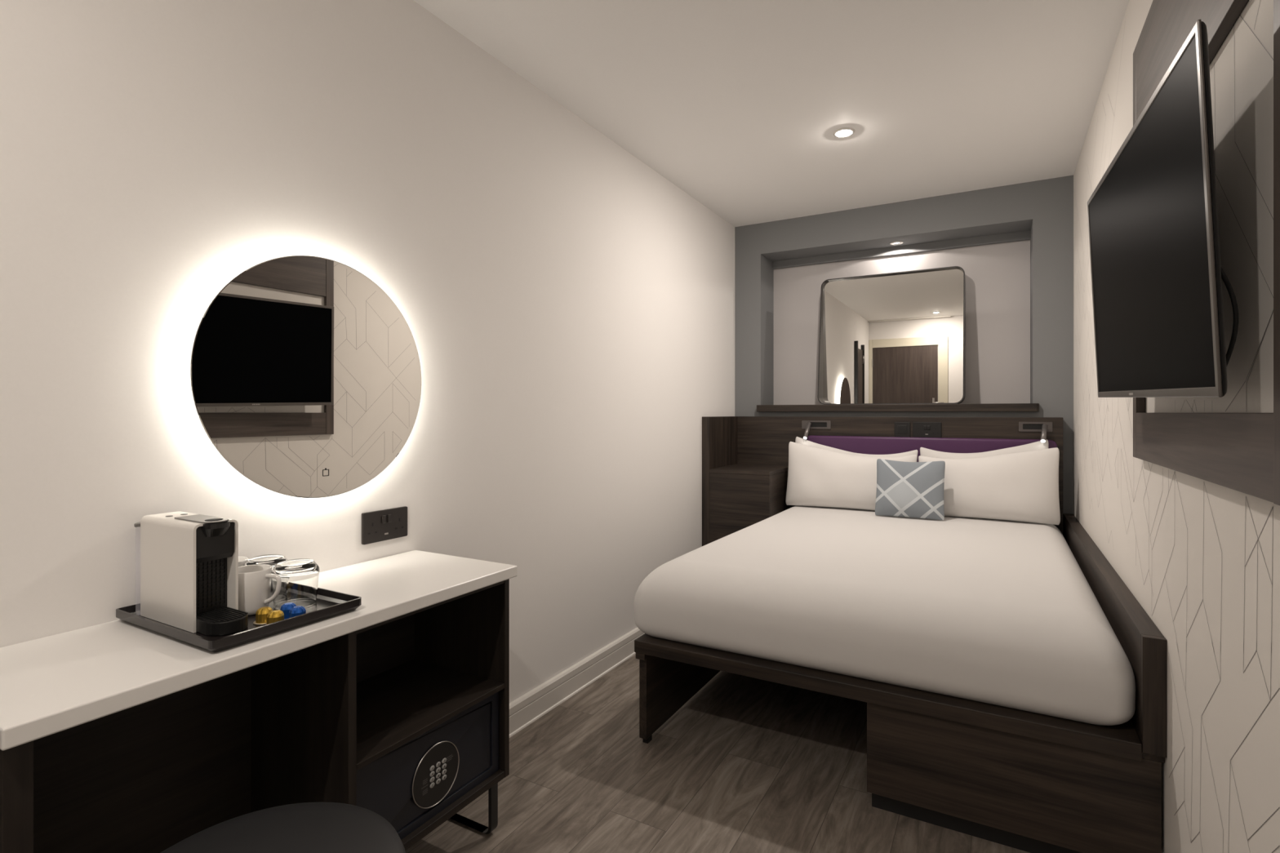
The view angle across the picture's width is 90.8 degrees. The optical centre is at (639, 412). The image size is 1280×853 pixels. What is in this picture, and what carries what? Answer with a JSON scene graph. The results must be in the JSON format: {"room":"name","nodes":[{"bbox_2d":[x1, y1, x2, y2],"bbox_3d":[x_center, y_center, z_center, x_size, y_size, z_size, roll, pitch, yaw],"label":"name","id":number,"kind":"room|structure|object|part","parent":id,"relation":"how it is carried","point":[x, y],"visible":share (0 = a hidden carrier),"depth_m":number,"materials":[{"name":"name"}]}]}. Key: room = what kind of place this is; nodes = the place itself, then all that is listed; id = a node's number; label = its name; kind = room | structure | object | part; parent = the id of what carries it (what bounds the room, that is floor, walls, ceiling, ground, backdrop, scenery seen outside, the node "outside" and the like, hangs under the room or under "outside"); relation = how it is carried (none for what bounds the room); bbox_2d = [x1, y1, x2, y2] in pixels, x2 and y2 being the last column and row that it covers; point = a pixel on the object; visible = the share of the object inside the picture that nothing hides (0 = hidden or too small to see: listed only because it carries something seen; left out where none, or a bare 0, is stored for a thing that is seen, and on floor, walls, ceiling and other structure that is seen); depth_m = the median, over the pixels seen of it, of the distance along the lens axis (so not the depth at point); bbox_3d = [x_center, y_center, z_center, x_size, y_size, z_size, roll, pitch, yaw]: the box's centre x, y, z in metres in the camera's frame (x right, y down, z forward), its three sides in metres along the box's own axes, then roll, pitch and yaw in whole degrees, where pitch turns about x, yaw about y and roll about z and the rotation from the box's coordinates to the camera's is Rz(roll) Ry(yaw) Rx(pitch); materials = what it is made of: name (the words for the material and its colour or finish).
{"room":"hotel room","nodes":[
{"label":"hotel room","id":0,"kind":"room"},
{"bbox_2d":[0,0,734,702],"bbox_3d":[-0.516,-0.043,2.260,0.100,2.369,5.062,0,0,30],"label":"wall","id":1,"kind":"structure","parent":0,"point":[567,307],"depth_m":1.70,"materials":[{"name":"white paint"}]},
{"bbox_2d":[189,255,421,497],"bbox_3d":[-0.807,-0.088,1.594,0.049,0.601,0.601,0,0,30],"label":"round mirror","id":2,"kind":"object","parent":1,"relation":"attached to","point":[305,374],"visible":1,"depth_m":1.54,"materials":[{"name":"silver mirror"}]},
{"bbox_2d":[361,506,407,544],"bbox_3d":[-0.719,0.318,1.786,0.013,0.086,0.149,0,0,30],"label":"wall socket","id":3,"kind":"object","parent":1,"relation":"attached to","point":[383,525],"visible":1,"depth_m":1.78,"materials":[{"name":"black plastic"}]},
{"bbox_2d":[382,515,386,523],"bbox_3d":[-0.720,0.300,1.776,0.004,0.022,0.012,0,0,30],"label":"switch","id":4,"kind":"object","parent":3,"relation":"attached to","point":[384,517],"depth_m":1.77,"materials":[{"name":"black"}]},
{"bbox_2d":[387,514,391,522],"bbox_3d":[-0.711,0.300,1.792,0.004,0.022,0.012,0,0,30],"label":"switch","id":5,"kind":"object","parent":3,"relation":"attached to","point":[389,516],"depth_m":1.79,"materials":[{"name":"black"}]},
{"bbox_2d":[509,627,644,737],"bbox_3d":[-0.639,1.088,1.918,0.024,0.106,4.085,0,0,30],"label":"baseboard","id":6,"kind":"structure","parent":1,"relation":"attached to","point":[536,703],"depth_m":2.53,"materials":[{"name":"white paint"}]},
{"bbox_2d":[405,653,1029,852],"bbox_3d":[0.333,1.191,1.778,2.053,0.100,5.062,0,0,30],"label":"floor","id":7,"kind":"structure","parent":0,"point":[746,764],"depth_m":1.94,"materials":[{"name":"wood"}]},
{"bbox_2d":[0,578,509,852],"bbox_3d":[-0.751,0.790,1.350,0.360,0.702,0.991,0,0,30],"label":"base cabinet","id":8,"kind":"object","parent":7,"relation":"on","point":[299,726],"visible":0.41,"depth_m":1.35,"materials":[{"name":"black laminate"}]},
{"bbox_3d":[-0.988,0.790,0.933,0.360,0.702,0.032,0,0,30],"label":"panel","id":9,"kind":"part","parent":8,"relation":"part of","materials":[{"name":"black laminate"}]},
{"bbox_3d":[-0.716,0.443,1.071,0.018,0.009,0.476,0,0,30],"label":"rail","id":10,"kind":"part","parent":8,"relation":"part of","materials":[{"name":"black laminate"}]},
{"bbox_3d":[-0.898,0.705,1.441,0.012,0.532,0.942,0,0,30],"label":"panel","id":11,"kind":"part","parent":8,"relation":"part of","materials":[{"name":"black laminate"}]},
{"bbox_2d":[0,550,517,751],"bbox_3d":[-0.747,0.424,1.349,0.396,0.029,1.006,0,0,30],"label":"countertop","id":12,"kind":"structure","parent":8,"relation":"on","point":[53,684],"depth_m":1.08,"materials":[{"name":"white stone"}]},
{"bbox_2d":[115,587,361,653],"bbox_3d":[-0.802,0.396,1.274,0.357,0.024,0.292,0,0,30],"label":"serving tray","id":13,"kind":"object","parent":12,"relation":"on","point":[330,603],"visible":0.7,"depth_m":1.18,"materials":[{"name":"black paint"}]},
{"bbox_2d":[133,511,248,635],"bbox_3d":[-0.868,0.302,1.222,0.296,0.201,0.086,0,0,30],"label":"coffee machine","id":14,"kind":"object","parent":13,"relation":"on","point":[189,562],"visible":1,"depth_m":1.20,"materials":[{"name":"white plastic"}]},
{"bbox_3d":[-0.988,0.223,1.286,0.024,0.008,0.078,0,0,30],"label":"tank lid","id":15,"kind":"part","parent":14,"relation":"part of","materials":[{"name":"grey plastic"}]},
{"bbox_3d":[-0.836,0.204,1.209,0.122,0.002,0.045,0,0,30],"label":"lever plate","id":16,"kind":"part","parent":14,"relation":"part of","materials":[{"name":"grey plastic"}]},
{"bbox_2d":[195,557,226,611],"bbox_3d":[-0.821,0.327,1.201,0.002,0.092,0.064,0,0,30],"label":"grille","id":17,"kind":"object","parent":14,"relation":"attached to","point":[211,575],"depth_m":1.21,"materials":[{"name":"black plastic"}]},
{"bbox_3d":[-0.789,0.219,1.183,0.024,0.025,0.047,0,0,30],"label":"spout","id":18,"kind":"part","parent":14,"relation":"part of","materials":[{"name":"black plastic"}]},
{"bbox_2d":[195,606,248,635],"bbox_3d":[-0.778,0.389,1.176,0.095,0.026,0.068,0,0,30],"label":"drip tray","id":19,"kind":"object","parent":14,"relation":"on","point":[210,620],"depth_m":1.16,"materials":[{"name":"black plastic"}]},
{"bbox_2d":[238,556,248,567],"bbox_3d":[-0.891,0.359,1.345,0.095,0.087,0.072,0,0,-21],"label":"mug","id":20,"kind":"object","parent":13,"relation":"on","point":[242,560],"visible":0.06,"depth_m":1.36,"materials":[{"name":"white ceramic"}]},
{"bbox_2d":[238,564,281,615],"bbox_3d":[-0.776,0.359,1.280,0.095,0.087,0.072,0,0,-22],"label":"mug","id":21,"kind":"object","parent":13,"relation":"on","point":[254,580],"visible":0.8,"depth_m":1.25,"materials":[{"name":"white ceramic"}]},
{"bbox_3d":[-0.737,0.355,1.268,0.036,0.061,0.009,0,0,9],"label":"handle","id":22,"kind":"part","parent":21,"relation":"part of","materials":[{"name":"white ceramic"}]},
{"bbox_2d":[253,606,272,624],"bbox_3d":[-0.723,0.389,1.215,0.037,0.028,0.037,0,0,30],"label":"capsule","id":23,"kind":"object","parent":13,"relation":"on","point":[261,614],"visible":0.7,"depth_m":1.20,"materials":[{"name":"gold metal"}]},
{"bbox_2d":[243,554,288,601],"bbox_3d":[-0.810,0.358,1.368,0.091,0.088,0.091,0,0,30],"label":"tumbler","id":24,"kind":"object","parent":13,"relation":"on","point":[273,560],"visible":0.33,"depth_m":1.35,"materials":[{"name":"clear glass"}]},
{"bbox_2d":[265,609,284,625],"bbox_3d":[-0.690,0.389,1.194,0.037,0.028,0.037,0,0,30],"label":"capsule","id":25,"kind":"object","parent":13,"relation":"on","point":[276,615],"visible":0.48,"depth_m":1.19,"materials":[{"name":"gold metal"}]},
{"bbox_2d":[280,602,296,619],"bbox_3d":[-0.691,0.389,1.241,0.037,0.028,0.037,0,0,30],"label":"capsule","id":26,"kind":"object","parent":13,"relation":"on","point":[286,607],"visible":0.41,"depth_m":1.23,"materials":[{"name":"blue metal"}]},
{"bbox_2d":[271,558,319,609],"bbox_3d":[-0.724,0.358,1.326,0.091,0.088,0.091,0,0,30],"label":"tumbler","id":27,"kind":"object","parent":13,"relation":"on","point":[299,577],"visible":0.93,"depth_m":1.29,"materials":[{"name":"clear glass"}]},
{"bbox_2d":[288,605,306,617],"bbox_3d":[-0.662,0.389,1.220,0.037,0.028,0.037,0,0,30],"label":"capsule","id":28,"kind":"object","parent":13,"relation":"on","point":[296,611],"visible":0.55,"depth_m":1.21,"materials":[{"name":"blue metal"}]},
{"bbox_2d":[356,691,498,839],"bbox_3d":[-0.613,0.846,1.565,0.309,0.214,0.436,0,0,30],"label":"safe","id":29,"kind":"object","parent":8,"relation":"on","point":[407,786],"visible":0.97,"depth_m":1.48,"materials":[{"name":"black metal"}]},
{"bbox_3d":[-0.491,0.846,1.496,0.006,0.174,0.385,0,0,30],"label":"door","id":30,"kind":"part","parent":29,"relation":"part of","materials":[{"name":"black metal"}]},
{"bbox_3d":[-0.478,0.446,1.489,0.018,0.014,0.445,0,0,30],"label":"rail","id":31,"kind":"part","parent":8,"relation":"part of","materials":[{"name":"black laminate"}]},
{"bbox_2d":[356,658,504,770],"bbox_3d":[-0.619,0.727,1.569,0.344,0.013,0.445,0,0,30],"label":"shelf","id":32,"kind":"object","parent":8,"relation":"attached to","point":[398,701],"depth_m":1.59,"materials":[{"name":"black laminate"}]},
{"bbox_3d":[-0.619,0.962,1.569,0.344,0.018,0.445,0,0,30],"label":"panel","id":33,"kind":"part","parent":8,"relation":"part of","materials":[{"name":"black laminate"}]},
{"bbox_3d":[-0.511,0.705,1.774,0.360,0.532,0.017,0,0,30],"label":"panel","id":34,"kind":"part","parent":8,"relation":"part of","materials":[{"name":"black laminate"}]},
{"bbox_3d":[-0.514,1.053,1.770,0.280,0.164,0.026,0,0,30],"label":"loop leg","id":35,"kind":"part","parent":8,"relation":"part of","materials":[{"name":"black metal"}]},
{"bbox_2d":[160,802,405,852],"bbox_3d":[-0.547,0.900,0.888,0.412,0.485,0.412,0,0,30],"label":"stool","id":36,"kind":"object","parent":7,"relation":"on","point":[305,827],"visible":1,"depth_m":0.99,"materials":[{"name":"grey plastic"}]},
{"bbox_2d":[709,463,792,542],"bbox_3d":[0.673,0.736,3.788,0.360,0.811,0.449,0,0,30],"label":"nightstand","id":37,"kind":"object","parent":7,"relation":"on","point":[741,496],"visible":0.47,"depth_m":3.61,"materials":[{"name":"laminate"}]},
{"bbox_3d":[0.567,0.737,3.600,0.360,0.770,0.018,0,0,30],"label":"panel","id":38,"kind":"part","parent":37,"relation":"part of","materials":[{"name":"laminate"}]},
{"bbox_3d":[0.825,0.737,3.712,0.020,0.770,0.431,0,0,30],"label":"panel","id":39,"kind":"part","parent":37,"relation":"part of","materials":[{"name":"laminate"}]},
{"bbox_2d":[702,416,1062,546],"bbox_3d":[1.279,0.583,3.496,1.801,1.117,0.539,0,0,30],"label":"headboard","id":40,"kind":"object","parent":7,"relation":"on","point":[726,441],"visible":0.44,"depth_m":3.69,"materials":[{"name":"laminate"}]},
{"bbox_3d":[0.517,0.583,3.928,0.048,1.117,0.539,0,0,30],"label":"panel","id":41,"kind":"part","parent":40,"relation":"part of","materials":[{"name":"laminate"}]},
{"bbox_2d":[801,420,831,439],"bbox_3d":[1.039,0.103,3.772,0.173,0.110,0.116,0,0,30],"label":"reading lamp","id":42,"kind":"object","parent":40,"relation":"attached to","point":[807,424],"visible":1,"depth_m":3.80,"materials":[{"name":"grey metal"}]},
{"bbox_3d":[1.003,0.108,3.784,0.023,0.101,0.100,0,0,33],"label":"lamp stem","id":43,"kind":"part","parent":42,"relation":"part of","materials":[{"name":"grey metal"}]},
{"bbox_3d":[1.067,0.073,3.820,0.173,0.050,0.005,0,0,30],"label":"wall plate","id":44,"kind":"part","parent":42,"relation":"part of","materials":[{"name":"grey metal"}]},
{"bbox_2d":[894,422,910,437],"bbox_3d":[1.487,0.097,3.579,0.083,0.085,0.010,0,0,30],"label":"wall socket","id":45,"kind":"object","parent":40,"relation":"attached to","point":[901,428],"visible":1,"depth_m":3.57,"materials":[{"name":"black plastic"}]},
{"bbox_2d":[912,422,941,437],"bbox_3d":[1.598,0.096,3.514,0.145,0.086,0.012,0,0,30],"label":"wall socket","id":46,"kind":"object","parent":40,"relation":"attached to","point":[920,429],"visible":1,"depth_m":3.51,"materials":[{"name":"black plastic"}]},
{"bbox_2d":[1018,422,1052,442],"bbox_3d":[2.018,0.100,3.217,0.148,0.103,0.116,0,0,30],"label":"reading lamp","id":47,"kind":"object","parent":40,"relation":"attached to","point":[1043,427],"visible":1,"depth_m":3.26,"materials":[{"name":"grey metal"}]},
{"bbox_3d":[2.045,0.073,3.264,0.148,0.050,0.005,0,0,30],"label":"wall plate","id":48,"kind":"part","parent":47,"relation":"part of","materials":[{"name":"grey metal"}]},
{"bbox_3d":[2.044,0.104,3.193,0.023,0.093,0.100,0,0,38],"label":"lamp stem","id":49,"kind":"part","parent":47,"relation":"part of","materials":[{"name":"grey metal"}]},
{"bbox_2d":[634,513,1166,852],"bbox_3d":[1.109,0.833,2.708,1.420,0.617,2.077,0,0,30],"label":"bed base","id":50,"kind":"object","parent":7,"relation":"on","point":[1030,782],"visible":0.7,"depth_m":1.65,"materials":[{"name":"laminate"}]},
{"bbox_3d":[0.489,0.969,3.011,0.028,0.300,1.944,0,0,30],"label":"leg panel","id":51,"kind":"part","parent":50,"relation":"part of","materials":[{"name":"laminate"}]},
{"bbox_2d":[634,505,1135,725],"bbox_3d":[1.056,0.651,2.696,1.408,0.251,1.966,0,0,30],"label":"mattress","id":52,"kind":"object","parent":50,"relation":"on","point":[1004,613],"visible":0.94,"depth_m":1.94,"materials":[{"name":"white fabric"}]},
{"bbox_2d":[786,441,917,510],"bbox_3d":[1.147,0.349,3.473,0.690,0.362,0.143,0,0,30],"label":"pillow","id":53,"kind":"object","parent":52,"relation":"on","point":[816,477],"visible":0.79,"depth_m":3.47,"materials":[{"name":"white fabric"}]},
{"bbox_2d":[795,436,918,459],"bbox_3d":[1.218,0.337,3.609,0.680,0.385,0.112,0,0,30],"label":"pillow","id":54,"kind":"object","parent":52,"relation":"on","point":[798,440],"visible":0.17,"depth_m":3.64,"materials":[{"name":"white fabric"}]},
{"bbox_2d":[875,458,945,519],"bbox_3d":[1.353,0.382,3.170,0.321,0.284,0.115,0,0,30],"label":"cushion","id":55,"kind":"object","parent":52,"relation":"on","point":[904,489],"visible":1,"depth_m":3.14,"materials":[{"name":"grey fabric"}]},
{"bbox_2d":[920,439,1048,458],"bbox_3d":[1.780,0.332,3.292,0.593,0.395,0.110,0,0,30],"label":"pillow","id":56,"kind":"object","parent":52,"relation":"on","point":[1037,446],"visible":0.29,"depth_m":3.28,"materials":[{"name":"white fabric"}]},
{"bbox_2d":[918,447,1060,524],"bbox_3d":[1.722,0.349,3.146,0.620,0.362,0.147,0,0,30],"label":"pillow","id":57,"kind":"object","parent":52,"relation":"on","point":[1020,486],"visible":0.8,"depth_m":3.06,"materials":[{"name":"white fabric"}]},
{"bbox_3d":[1.712,0.671,2.377,0.044,0.294,2.056,0,0,30],"label":"rail","id":58,"kind":"part","parent":50,"relation":"part of","materials":[{"name":"laminate"}]},
{"bbox_3d":[1.200,0.660,1.474,0.044,0.272,0.020,0,0,30],"label":"post","id":59,"kind":"part","parent":50,"relation":"part of","materials":[{"name":"laminate"}]},
{"bbox_2d":[413,0,1128,226],"bbox_3d":[0.348,-1.278,1.804,2.053,0.100,5.122,0,0,30],"label":"ceiling","id":60,"kind":"structure","parent":0,"point":[739,104],"depth_m":2.37,"materials":[{"name":"paint"}]},
{"bbox_2d":[832,127,854,137],"bbox_3d":[0.892,-1.223,2.762,0.092,0.010,0.092,0,0,30],"label":"recessed light","id":61,"kind":"object","parent":60,"relation":"in","point":[845,131],"visible":1,"depth_m":2.75,"materials":[{"name":"white plastic"}]},
{"bbox_2d":[734,175,1073,514],"bbox_3d":[1.526,-0.043,3.879,2.053,2.369,0.370,0,0,30],"label":"wall","id":62,"kind":"structure","parent":0,"point":[1044,207],"depth_m":3.58,"materials":[{"name":"grey paint"}]},
{"bbox_2d":[889,240,903,244],"bbox_3d":[1.552,-1.025,3.817,0.080,0.006,0.080,0,0,30],"label":"recessed light","id":63,"kind":"object","parent":62,"relation":"in","point":[895,242],"visible":1,"depth_m":3.80,"materials":[{"name":"silver metal"}]},
{"bbox_2d":[756,403,1039,411],"bbox_3d":[1.495,-0.028,3.816,1.539,0.042,0.310,0,0,30],"label":"wall shelf","id":64,"kind":"object","parent":62,"relation":"attached to","point":[985,406],"visible":0.92,"depth_m":3.62,"materials":[{"name":"laminate"}]},
{"bbox_2d":[817,266,965,404],"bbox_3d":[1.501,-0.448,3.809,0.816,0.798,0.163,0,0,30],"label":"wall mirror","id":65,"kind":"object","parent":64,"relation":"on","point":[897,337],"visible":0.99,"depth_m":3.83,"materials":[{"name":"brown mirror"}]},
{"bbox_2d":[772,230,1031,269],"bbox_3d":[1.558,-1.004,3.939,1.497,0.047,0.034,0,0,30],"label":"trim","id":66,"kind":"structure","parent":62,"relation":"attached to","point":[1022,235],"depth_m":3.87,"materials":[{"name":"grey paint"}]},
{"bbox_2d":[773,240,1030,404],"bbox_3d":[1.565,-0.515,3.952,1.496,0.934,0.004,0,0,30],"label":"wall niche","id":67,"kind":"object","parent":62,"relation":"attached to","point":[997,276],"visible":0.5,"depth_m":3.73,"materials":[{"name":"white paint"}]},
{"bbox_2d":[1073,0,1279,852],"bbox_3d":[1.183,-0.043,1.296,0.100,2.369,5.062,0,0,30],"label":"wall","id":68,"kind":"structure","parent":0,"point":[1201,557],"depth_m":1.13,"materials":[{"name":"paint"}]},
{"bbox_2d":[1133,0,1279,505],"bbox_3d":[1.076,-0.427,1.235,0.023,1.095,1.090,0,0,30],"label":"wall panel","id":69,"kind":"object","parent":68,"relation":"attached to","point":[1240,452],"visible":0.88,"depth_m":1.10,"materials":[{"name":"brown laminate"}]},
{"bbox_3d":[1.085,-0.807,1.248,0.020,0.336,0.967,0,0,30],"label":"rail","id":70,"kind":"part","parent":69,"relation":"part of","materials":[{"name":"grey laminate"}]},
{"bbox_3d":[1.085,0.060,1.248,0.020,0.120,0.967,0,0,30],"label":"rail","id":71,"kind":"part","parent":69,"relation":"part of","materials":[{"name":"grey laminate"}]},
{"bbox_3d":[1.087,-0.299,1.252,0.022,0.220,0.190,0,0,30],"label":"tv bracket","id":72,"kind":"object","parent":68,"relation":"attached to","visible":0},
{"bbox_2d":[1087,18,1238,397],"bbox_3d":[1.032,-0.296,1.283,0.077,0.549,0.941,0,0,28],"label":"television","id":73,"kind":"object","parent":72,"relation":"attached to","point":[1157,272],"visible":1,"depth_m":1.08,"materials":[{"name":"grey plastic"}]}
]}

